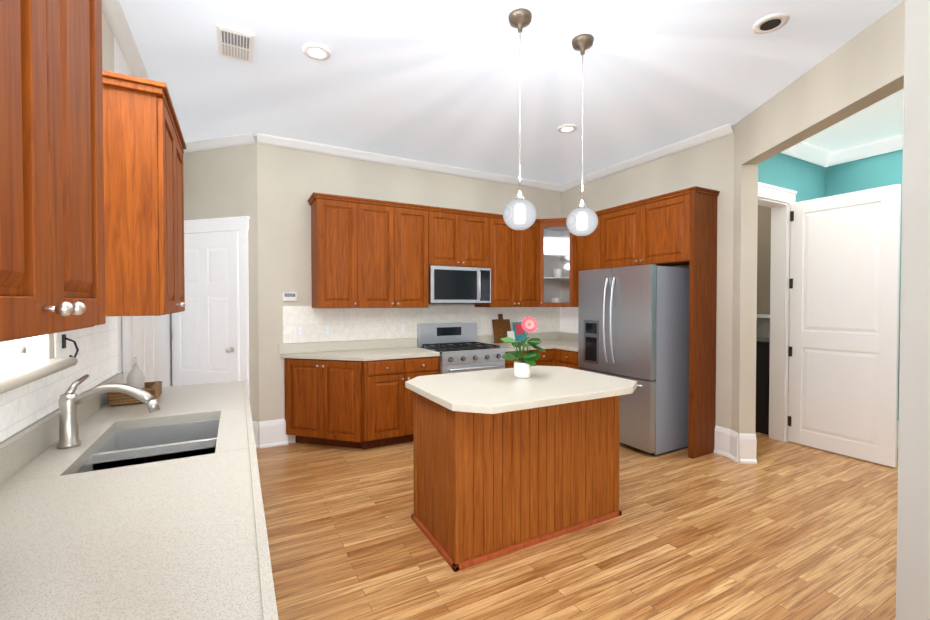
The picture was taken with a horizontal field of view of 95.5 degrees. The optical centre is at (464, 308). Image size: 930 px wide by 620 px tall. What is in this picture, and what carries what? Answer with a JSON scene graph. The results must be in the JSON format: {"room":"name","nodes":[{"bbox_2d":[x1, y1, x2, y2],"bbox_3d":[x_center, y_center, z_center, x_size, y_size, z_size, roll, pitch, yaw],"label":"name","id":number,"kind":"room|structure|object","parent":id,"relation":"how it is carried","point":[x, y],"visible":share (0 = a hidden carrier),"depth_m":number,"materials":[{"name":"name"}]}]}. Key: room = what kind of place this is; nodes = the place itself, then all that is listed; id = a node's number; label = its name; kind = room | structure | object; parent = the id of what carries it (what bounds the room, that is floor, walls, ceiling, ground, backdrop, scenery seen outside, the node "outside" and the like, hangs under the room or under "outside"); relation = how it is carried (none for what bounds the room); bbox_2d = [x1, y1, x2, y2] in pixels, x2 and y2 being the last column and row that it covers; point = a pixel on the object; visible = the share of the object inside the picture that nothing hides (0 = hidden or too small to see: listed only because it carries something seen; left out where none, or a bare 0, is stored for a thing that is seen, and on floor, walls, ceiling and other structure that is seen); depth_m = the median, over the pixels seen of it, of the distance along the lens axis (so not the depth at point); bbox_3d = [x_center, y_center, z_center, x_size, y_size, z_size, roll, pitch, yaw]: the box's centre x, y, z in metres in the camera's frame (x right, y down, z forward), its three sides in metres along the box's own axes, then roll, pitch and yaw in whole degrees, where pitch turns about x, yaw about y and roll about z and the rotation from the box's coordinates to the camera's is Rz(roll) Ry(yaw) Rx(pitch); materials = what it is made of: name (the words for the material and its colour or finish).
{"room":"kitchen","nodes":[
{"label":"kitchen","id":0,"kind":"room"},
{"bbox_2d":[0,0,929,619],"bbox_3d":[1.708,-0.132,2.246,6.610,3.050,8.700,0,1,-28],"label":"wall","id":1,"kind":"structure","parent":0,"point":[268,190],"depth_m":3.93,"materials":[{"name":"paint"}]},
{"bbox_2d":[0,334,77,393],"bbox_3d":[-1.328,-0.321,1.212,0.088,1.100,0.930,0,1,-28],"label":"window","id":2,"kind":"structure","parent":1,"relation":"in","point":[24,361],"depth_m":1.35,"materials":[{"name":"white glass"}]},
{"bbox_2d":[0,0,115,341],"bbox_3d":[-0.808,-0.558,0.566,0.346,1.208,0.714,0,1,-28],"label":"upper cabinet","id":3,"kind":"object","parent":1,"relation":"attached to","point":[91,197],"depth_m":0.70,"materials":[{"name":"brown wood"}]},
{"bbox_2d":[0,316,117,441],"bbox_3d":[-0.997,0.213,0.563,0.005,0.373,4.300,0,1,-28],"label":"tile backsplash","id":4,"kind":"structure","parent":1,"relation":"attached to","point":[24,406],"depth_m":1.70,"materials":[{"name":"white tile"}]},
{"bbox_2d":[62,334,78,357],"bbox_3d":[-1.577,0.151,1.692,0.048,0.098,0.024,0,1,-28],"label":"wall hook","id":5,"kind":"object","parent":4,"relation":"attached to","point":[64,338],"visible":0.85,"depth_m":1.69,"materials":[{"name":"black metal"}]},
{"bbox_2d":[122,316,157,383],"bbox_3d":[-2.311,0.252,3.037,0.037,2.260,1.080,0,1,-28],"label":"door","id":6,"kind":"structure","parent":1,"relation":"in","point":[139,337],"depth_m":2.89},
{"bbox_2d":[112,72,185,315],"bbox_3d":[-1.593,-0.454,2.022,0.346,0.958,0.770,0,1,-28],"label":"upper cabinet","id":7,"kind":"object","parent":1,"relation":"attached to","point":[148,146],"depth_m":1.74,"materials":[{"name":"brown wood"}]},
{"bbox_2d":[171,216,249,391],"bbox_3d":[-2.584,0.229,4.280,0.720,2.270,0.710,0,1,-28],"label":"pantry door","id":8,"kind":"structure","parent":1,"relation":"in","point":[210,334],"depth_m":4.24,"materials":[{"name":"white wood"}]},
{"bbox_2d":[283,292,296,300],"bbox_3d":[-1.762,-0.124,4.251,0.130,0.085,0.030,0,1,-28],"label":"thermostat","id":9,"kind":"object","parent":1,"relation":"attached to","point":[289,296],"visible":1,"depth_m":4.24,"materials":[{"name":"white plastic"}]},
{"bbox_2d":[308,193,363,307],"bbox_3d":[-1.304,-0.561,4.310,0.447,1.103,0.346,0,1,-28],"label":"upper cabinet","id":10,"kind":"object","parent":1,"relation":"attached to","point":[337,221],"depth_m":4.16,"materials":[{"name":"brown wood"}]},
{"bbox_2d":[364,198,399,307],"bbox_3d":[-0.989,-0.564,4.480,0.507,1.103,0.346,0,1,-28],"label":"upper cabinet","id":11,"kind":"object","parent":1,"relation":"attached to","point":[369,253],"depth_m":4.36,"materials":[{"name":"brown wood"}]},
{"bbox_2d":[400,203,435,307],"bbox_3d":[-0.648,-0.566,4.664,0.508,1.103,0.346,0,1,-28],"label":"upper cabinet","id":12,"kind":"object","parent":1,"relation":"attached to","point":[417,222],"depth_m":4.54,"materials":[{"name":"brown wood"}]},
{"bbox_2d":[279,332,558,351],"bbox_3d":[-0.256,0.388,5.075,3.637,0.100,0.022,0,1,-28],"label":"backsplash","id":13,"kind":"structure","parent":1,"relation":"attached to","point":[339,346],"depth_m":4.61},
{"bbox_2d":[283,305,559,342],"bbox_3d":[-0.242,0.146,5.092,3.600,0.373,0.005,0,1,-28],"label":"tile backsplash","id":14,"kind":"structure","parent":1,"relation":"attached to","point":[347,324],"depth_m":4.76,"materials":[{"name":"white tile"}]},
{"bbox_2d":[296,325,303,336],"bbox_3d":[-1.682,0.226,4.308,0.070,0.115,0.008,0,1,-28],"label":"electrical outlet plate","id":15,"kind":"object","parent":14,"relation":"attached to","point":[300,330],"depth_m":4.31,"materials":[{"name":"white plastic"}]},
{"bbox_2d":[324,325,330,335],"bbox_3d":[-1.444,0.224,4.437,0.070,0.115,0.008,0,1,-28],"label":"electrical outlet plate","id":16,"kind":"object","parent":14,"relation":"attached to","point":[327,328],"depth_m":4.43,"materials":[{"name":"white plastic"}]},
{"bbox_2d":[399,323,404,332],"bbox_3d":[-0.714,0.218,4.831,0.070,0.115,0.008,0,1,-28],"label":"electrical outlet plate","id":17,"kind":"object","parent":14,"relation":"attached to","point":[402,325],"depth_m":4.83,"materials":[{"name":"white plastic"}]},
{"bbox_2d":[436,207,467,266],"bbox_3d":[-0.281,-0.800,4.859,0.444,0.641,0.346,0,1,-28],"label":"upper cabinet","id":18,"kind":"object","parent":1,"relation":"attached to","point":[451,224],"depth_m":4.74,"materials":[{"name":"brown wood"}]},
{"bbox_2d":[429,265,490,303],"bbox_3d":[-0.113,-0.268,4.900,0.762,0.415,0.444,0,1,-28],"label":"microwave","id":19,"kind":"object","parent":18,"relation":"attached to","point":[457,285],"visible":0.9,"depth_m":4.73,"materials":[{"name":"silver metal"}]},
{"bbox_2d":[468,211,491,269],"bbox_3d":[0.006,-0.802,5.014,0.444,0.641,0.346,0,1,-28],"label":"door","id":20,"kind":"structure","parent":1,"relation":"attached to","point":[479,223],"depth_m":4.91,"materials":[{"name":"brown wood"}]},
{"bbox_2d":[475,214,511,306],"bbox_3d":[0.369,-0.574,5.213,0.500,1.103,0.346,0,1,-28],"label":"upper cabinet","id":21,"kind":"object","parent":1,"relation":"attached to","point":[501,272],"depth_m":5.05,"materials":[{"name":"brown wood"}]},
{"bbox_2d":[102,0,902,191],"bbox_3d":[1.714,-1.595,2.160,6.420,0.120,8.580,0,1,-28],"label":"crown molding","id":22,"kind":"structure","parent":1,"relation":"attached to","point":[114,14],"depth_m":4.33,"materials":[{"name":"white"}]},
{"bbox_2d":[512,219,547,306],"bbox_3d":[0.701,-0.577,5.376,0.475,1.103,0.374,0,1,-28],"label":"upper cabinet","id":23,"kind":"object","parent":1,"relation":"attached to","point":[525,243],"depth_m":5.23,"materials":[{"name":"brown wood"}]},
{"bbox_2d":[540,218,571,301],"bbox_3d":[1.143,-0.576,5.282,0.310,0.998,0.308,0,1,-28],"label":"upper cabinet","id":24,"kind":"object","parent":1,"relation":"attached to","point":[555,237],"depth_m":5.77,"materials":[{"name":"brown wood"}]},
{"bbox_2d":[559,332,577,339],"bbox_3d":[1.590,0.382,5.460,0.022,0.100,1.053,0,1,-28],"label":"backsplash","id":25,"kind":"structure","parent":1,"relation":"attached to","point":[562,335],"depth_m":5.78,"materials":[{"name":"beige stone"}]},
{"bbox_2d":[560,307,577,332],"bbox_3d":[1.599,0.141,5.465,0.005,0.373,1.060,0,1,-28],"label":"tile backsplash","id":26,"kind":"structure","parent":1,"relation":"attached to","point":[568,315],"depth_m":5.78,"materials":[{"name":"white tile"}]},
{"bbox_2d":[252,419,898,463],"bbox_3d":[1.266,1.251,3.083,6.371,0.260,6.558,0,1,-28],"label":"baseboard","id":27,"kind":"structure","parent":1,"relation":"attached to","point":[733,445],"depth_m":3.97,"materials":[{"name":"white wood"}]},
{"bbox_2d":[568,210,603,306],"bbox_3d":[1.583,-0.572,5.087,0.375,1.103,0.551,0,1,-28],"label":"upper cabinet","id":28,"kind":"object","parent":1,"relation":"attached to","point":[587,251],"depth_m":5.01,"materials":[{"name":"brown wood"}]},
{"bbox_2d":[604,202,631,268],"bbox_3d":[1.841,-0.784,4.637,0.346,0.666,0.599,0,1,-28],"label":"upper cabinet","id":29,"kind":"object","parent":1,"relation":"attached to","point":[617,219],"depth_m":4.60,"materials":[{"name":"brown wood"}]},
{"bbox_2d":[632,186,715,265],"bbox_3d":[2.069,-0.778,4.215,0.346,0.666,0.598,0,1,-28],"label":"upper cabinet","id":30,"kind":"object","parent":1,"relation":"attached to","point":[675,228],"depth_m":4.00,"materials":[{"name":"brown wood"}]},
{"bbox_2d":[756,205,770,337],"bbox_3d":[2.688,-0.178,5.418,1.630,3.050,2.210,0,1,-28],"label":"wall panel","id":31,"kind":"object","parent":1,"relation":"attached to","point":[763,267],"depth_m":5.23,"materials":[{"name":"brown paint"}]},
{"bbox_2d":[758,182,796,441],"bbox_3d":[2.955,0.080,4.213,0.950,2.570,0.170,0,1,-28],"label":"door frame","id":32,"kind":"structure","parent":1,"relation":"attached to","point":[778,201],"depth_m":4.36,"materials":[{"name":"white wood"}]},
{"bbox_2d":[788,184,900,467],"bbox_3d":[3.506,0.145,3.962,0.048,2.423,0.802,0,1,-28],"label":"door","id":33,"kind":"structure","parent":1,"relation":"in","point":[844,288],"depth_m":3.90,"materials":[{"name":"white wood"}]},
{"bbox_2d":[119,0,903,184],"bbox_3d":[1.400,-1.686,2.341,7.700,0.064,9.200,0,1,-28],"label":"ceiling","id":34,"kind":"structure","parent":0,"point":[434,81],"depth_m":3.00,"materials":[{"name":"paint"}]},
{"bbox_2d":[216,24,253,63],"bbox_3d":[-1.440,-1.655,2.654,0.200,0.015,0.340,0,1,-28],"label":"ceiling vent","id":35,"kind":"object","parent":34,"relation":"in","point":[234,43],"visible":1,"depth_m":2.62,"materials":[{"name":"white metal"}]},
{"bbox_2d":[302,43,330,59],"bbox_3d":[-0.957,-1.657,2.728,0.176,0.013,0.176,0,1,-28],"label":"recessed light","id":36,"kind":"object","parent":34,"relation":"in","point":[315,51],"visible":0.98,"depth_m":2.71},
{"bbox_2d":[503,8,536,229],"bbox_3d":[0.313,-1.057,2.405,0.191,1.202,0.191,0,1,-28],"label":"pendant light","id":37,"kind":"object","parent":34,"relation":"hanging from","point":[519,212],"visible":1,"depth_m":2.36,"materials":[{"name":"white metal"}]},
{"bbox_2d":[558,124,576,132],"bbox_3d":[0.951,-1.675,3.929,0.176,0.013,0.176,0,1,-28],"label":"recessed light","id":38,"kind":"object","parent":34,"relation":"in","point":[567,128],"visible":0.94,"depth_m":3.91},
{"bbox_2d":[566,34,597,235],"bbox_3d":[0.729,-1.060,2.624,0.191,1.202,0.191,0,1,-28],"label":"pendant light","id":39,"kind":"object","parent":34,"relation":"hanging from","point":[582,219],"visible":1,"depth_m":2.58,"materials":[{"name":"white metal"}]},
{"bbox_2d":[752,12,789,33],"bbox_3d":[1.772,-1.653,2.451,0.176,0.013,0.176,0,1,-28],"label":"recessed light","id":40,"kind":"object","parent":34,"relation":"in","point":[770,23],"visible":0.98,"depth_m":2.44,"materials":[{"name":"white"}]},
{"bbox_2d":[256,432,897,619],"bbox_3d":[1.400,1.421,2.387,7.700,0.060,9.200,0,1,-28],"label":"floor","id":41,"kind":"structure","parent":0,"point":[783,530],"depth_m":2.46,"materials":[{"name":"brown wood"}]},
{"bbox_2d":[0,373,277,619],"bbox_3d":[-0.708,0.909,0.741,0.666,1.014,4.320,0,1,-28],"label":"countertop","id":42,"kind":"structure","parent":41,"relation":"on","point":[132,512],"depth_m":1.02,"materials":[{"name":"beige stone"}]},
{"bbox_2d":[57,374,159,448],"bbox_3d":[-1.302,0.368,1.561,0.310,0.241,0.194,0,1,-28],"label":"faucet","id":43,"kind":"object","parent":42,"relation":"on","point":[70,401],"visible":1,"depth_m":1.51,"materials":[{"name":"silver metal"}]},
{"bbox_2d":[108,357,161,405],"bbox_3d":[-1.723,0.368,2.217,0.191,0.221,0.240,0,1,-28],"label":"basket","id":44,"kind":"object","parent":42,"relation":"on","point":[135,377],"visible":0.69,"depth_m":2.20,"materials":[{"name":"wood"}]},
{"bbox_2d":[284,360,366,449],"bbox_3d":[-1.380,0.929,4.130,0.649,0.874,0.630,0,1,-28],"label":"base cabinet","id":45,"kind":"object","parent":41,"relation":"on","point":[305,385],"depth_m":4.15,"materials":[{"name":"brown wood"}]},
{"bbox_2d":[327,368,362,439],"bbox_3d":[-1.184,0.882,4.053,0.308,0.616,0.308,0,1,-28],"label":"door","id":46,"kind":"structure","parent":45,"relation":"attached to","point":[354,394],"depth_m":4.03,"materials":[{"name":"brown wood"}]},
{"bbox_2d":[367,356,438,448],"bbox_3d":[-0.754,0.924,4.471,0.776,0.874,0.626,0,1,-28],"label":"base cabinet","id":47,"kind":"object","parent":41,"relation":"on","point":[389,403],"depth_m":4.15,"materials":[{"name":"brown wood"}]},
{"bbox_2d":[279,348,438,367],"bbox_3d":[-1.055,0.469,4.295,1.465,0.040,0.637,0,1,-28],"label":"countertop","id":48,"kind":"structure","parent":47,"relation":"on","point":[290,358],"depth_m":4.20,"materials":[{"name":"beige stone"}]},
{"bbox_2d":[417,322,504,373],"bbox_3d":[-0.042,0.764,4.783,0.766,1.184,0.737,0,1,-28],"label":"range","id":49,"kind":"object","parent":41,"relation":"on","point":[457,347],"visible":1,"depth_m":4.67,"materials":[{"name":"silver metal"}]},
{"bbox_2d":[504,352,523,367],"bbox_3d":[0.463,0.914,5.128,0.440,0.874,0.626,0,1,-28],"label":"base cabinet","id":50,"kind":"object","parent":41,"relation":"on","point":[508,363],"depth_m":4.80,"materials":[{"name":"brown wood"}]},
{"bbox_2d":[411,390,624,571],"bbox_3d":[0.348,0.948,2.806,1.260,0.874,0.634,0,1,-28],"label":"kitchen island","id":51,"kind":"object","parent":41,"relation":"on","point":[506,461],"depth_m":2.49,"materials":[{"name":"brown wood"}]},
{"bbox_2d":[405,366,636,417],"bbox_3d":[0.365,0.492,2.769,1.344,0.040,0.980,0,1,-28],"label":"island countertop","id":52,"kind":"structure","parent":51,"relation":"on","point":[473,394],"depth_m":2.52,"materials":[{"name":"beige stone"}]},
{"bbox_2d":[501,316,545,377],"bbox_3d":[0.389,0.260,2.908,0.322,0.418,0.320,0,1,-28],"label":"potted plant","id":53,"kind":"object","parent":52,"relation":"on","point":[522,368],"visible":1,"depth_m":2.87,"materials":[{"name":"green plant"}]},
{"bbox_2d":[531,356,554,365],"bbox_3d":[0.765,0.912,5.263,0.457,0.874,0.676,0,1,-28],"label":"base cabinet","id":54,"kind":"object","parent":41,"relation":"on","point":[543,360],"depth_m":5.04,"materials":[{"name":"brown wood"}]},
{"bbox_2d":[555,352,580,368],"bbox_3d":[1.438,0.915,5.054,0.683,0.874,0.469,0,1,-28],"label":"base cabinet","id":55,"kind":"object","parent":41,"relation":"on","point":[569,359],"depth_m":4.89,"materials":[{"name":"brown wood"}]},
{"bbox_2d":[489,340,577,355],"bbox_3d":[0.986,0.457,5.148,1.384,0.040,1.076,0,1,-28],"label":"countertop","id":56,"kind":"structure","parent":55,"relation":"on","point":[552,347],"depth_m":5.06,"materials":[{"name":"beige stone"}]},
{"bbox_2d":[492,314,526,342],"bbox_3d":[0.574,0.248,5.424,0.470,0.365,0.139,0,1,-28],"label":"cutting boards","id":57,"kind":"object","parent":56,"relation":"on","point":[501,327],"visible":0.83,"depth_m":5.40,"materials":[{"name":"brown wood"}]},
{"bbox_2d":[578,264,689,455],"bbox_3d":[1.730,0.474,4.398,0.732,1.775,0.930,0,1,-28],"label":"refrigerator","id":58,"kind":"object","parent":41,"relation":"on","point":[633,322],"visible":0.88,"depth_m":4.04,"materials":[{"name":"grey metal"}]},
{"bbox_2d":[755,337,769,434],"bbox_3d":[3.399,0.853,5.010,0.680,1.000,0.670,0,1,-28],"label":"washer","id":59,"kind":"object","parent":41,"relation":"on","point":[762,380],"visible":0.12,"depth_m":4.61,"materials":[{"name":"black"}]}
]}

